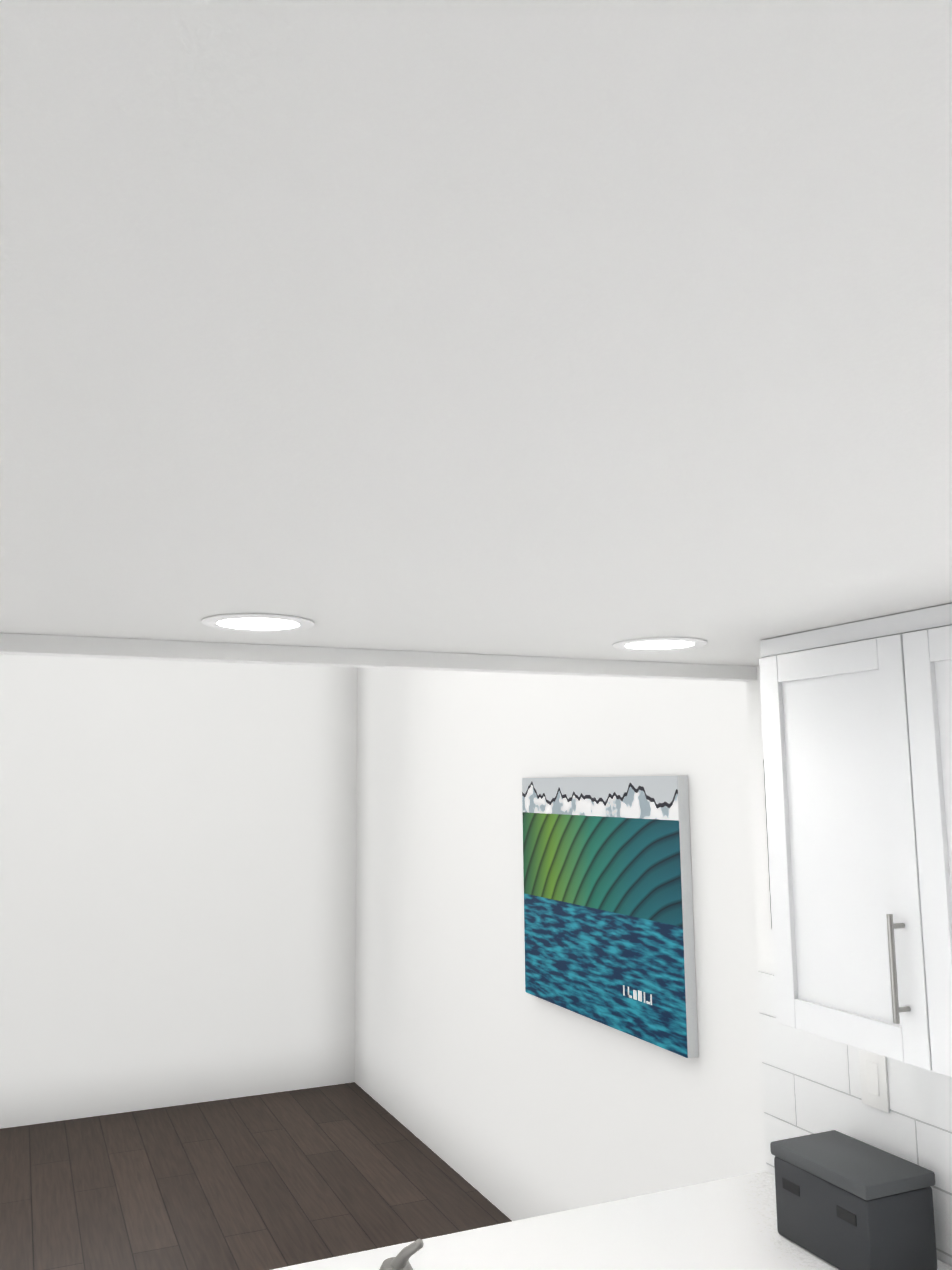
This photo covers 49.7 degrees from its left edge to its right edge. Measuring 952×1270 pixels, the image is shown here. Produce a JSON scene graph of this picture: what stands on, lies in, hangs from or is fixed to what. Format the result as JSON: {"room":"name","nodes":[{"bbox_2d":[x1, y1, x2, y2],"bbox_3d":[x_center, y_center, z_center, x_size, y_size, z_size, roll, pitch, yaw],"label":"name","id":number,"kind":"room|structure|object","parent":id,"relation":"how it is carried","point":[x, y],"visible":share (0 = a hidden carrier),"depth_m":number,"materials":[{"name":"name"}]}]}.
{"room":"kitchen","nodes":[
{"label":"kitchen","id":0,"kind":"room"},
{"bbox_2d":[0,654,356,1128],"bbox_3d":[-3.449,0.571,5.578,6.000,4.200,0.100,3,-9,-24],"label":"wall","id":1,"kind":"structure","parent":0,"point":[177,882],"depth_m":6.12,"materials":[{"name":"white paint"}]},
{"bbox_2d":[0,1082,511,1269],"bbox_3d":[-1.846,2.160,1.725,6.000,0.060,7.750,3,-9,-24],"label":"floor","id":2,"kind":"structure","parent":0,"point":[271,1181],"depth_m":4.75,"materials":[{"name":"brown wood"}]},
{"bbox_3d":[0.274,1.621,1.362,1.657,0.862,0.659,3,-9,-24],"label":"base cabinet","id":3,"kind":"object","parent":2,"relation":"on","visible":0},
{"bbox_2d":[272,1237,467,1269],"bbox_3d":[-0.249,1.220,1.745,1.050,0.045,0.590,3,-9,-24],"label":"countertop","id":4,"kind":"structure","parent":3,"relation":"on","point":[433,1255],"depth_m":2.04,"materials":[{"name":"stone"}]},
{"bbox_2d":[379,1239,423,1269],"bbox_3d":[-0.079,1.029,1.506,0.068,0.262,0.300,3,-9,-24],"label":"faucet","id":5,"kind":"object","parent":4,"relation":"on","point":[400,1261],"visible":1,"depth_m":1.58,"materials":[{"name":"silver metal"}]},
{"bbox_2d":[436,1171,951,1269],"bbox_3d":[0.827,1.125,1.148,0.851,0.045,2.566,3,-9,-24],"label":"countertop","id":6,"kind":"structure","parent":3,"relation":"on","point":[727,1224],"depth_m":2.13,"materials":[{"name":"stone"}]},
{"bbox_2d":[770,1130,937,1269],"bbox_3d":[0.753,1.140,2.063,0.178,0.182,0.273,3,-9,-24],"label":"storage box","id":7,"kind":"object","parent":6,"relation":"on","point":[845,1202],"visible":1,"depth_m":1.98,"materials":[{"name":"grey"}]},
{"bbox_2d":[0,0,951,665],"bbox_3d":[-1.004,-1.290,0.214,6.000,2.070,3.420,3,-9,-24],"label":"ceiling","id":8,"kind":"structure","parent":0,"point":[572,328],"depth_m":0.64,"materials":[{"name":"white paint"}]},
{"bbox_2d":[201,613,313,632],"bbox_3d":[-0.384,-0.020,1.817,0.196,0.005,0.196,3,-9,-24],"label":"recessed light","id":9,"kind":"object","parent":8,"relation":"in","point":[260,623],"visible":1,"depth_m":1.80,"materials":[{"name":"white"}]},
{"bbox_2d":[0,633,756,681],"bbox_3d":[-1.858,-0.034,1.513,5.599,0.034,0.045,3,-9,-24],"label":"beam","id":10,"kind":"structure","parent":8,"relation":"attached to","point":[61,646],"depth_m":2.19,"materials":[{"name":"white paint"}]},
{"bbox_2d":[612,637,706,650],"bbox_3d":[0.384,0.020,2.153,0.196,0.005,0.196,3,-9,-24],"label":"recessed light","id":11,"kind":"object","parent":8,"relation":"in","point":[662,644],"visible":1,"depth_m":2.14,"materials":[{"name":"white"}]},
{"bbox_2d":[355,667,767,1220],"bbox_3d":[0.143,0.419,4.754,0.100,4.200,4.330,3,-9,-24],"label":"wall","id":12,"kind":"structure","parent":0,"point":[484,1073],"depth_m":4.40,"materials":[{"name":"white paint"}]},
{"bbox_2d":[522,775,698,1058],"bbox_3d":[0.448,0.969,3.810,0.042,0.880,1.140,3,-9,-24],"label":"picture","id":13,"kind":"object","parent":12,"relation":"attached to","point":[608,919],"visible":1,"depth_m":3.66,"materials":[{"name":"multicoloured"}]},
{"bbox_2d":[746,666,950,1265],"bbox_3d":[1.407,0.830,1.444,0.400,2.430,2.575,3,-9,-24],"label":"wall","id":14,"kind":"structure","parent":0,"point":[756,758],"depth_m":2.58,"materials":[{"name":"white paint"}]},
{"bbox_2d":[763,759,771,928],"bbox_3d":[0.780,0.490,2.382,0.024,0.410,0.300,3,-9,-24],"label":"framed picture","id":15,"kind":"object","parent":14,"relation":"attached to","point":[767,845],"visible":0.06,"depth_m":2.51},
{"bbox_2d":[757,971,951,1265],"bbox_3d":[0.941,0.878,1.229,0.620,0.464,2.574,3,-9,-24],"label":"tile backsplash","id":16,"kind":"structure","parent":14,"relation":"attached to","point":[811,1083],"depth_m":2.25,"materials":[{"name":"white tile"}]},
{"bbox_2d":[859,1049,889,1112],"bbox_3d":[0.845,0.941,2.185,0.007,0.120,0.075,3,-9,-24],"label":"switch plate","id":17,"kind":"object","parent":16,"relation":"attached to","point":[874,1081],"visible":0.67,"depth_m":2.18,"materials":[{"name":"white plastic"}]},
{"bbox_2d":[759,608,951,1076],"bbox_3d":[0.819,0.364,1.929,0.327,0.754,0.433,3,-9,-24],"label":"upper cabinet","id":18,"kind":"object","parent":14,"relation":"attached to","point":[857,731],"depth_m":1.84,"materials":[{"name":"white wood"}]},
{"bbox_2d":[927,603,951,970],"bbox_3d":[1.053,0.287,1.403,0.327,0.754,0.954,3,-9,-24],"label":"upper cabinet","id":19,"kind":"object","parent":14,"relation":"attached to","point":[939,618],"depth_m":1.68,"materials":[{"name":"white wood"}]}
]}

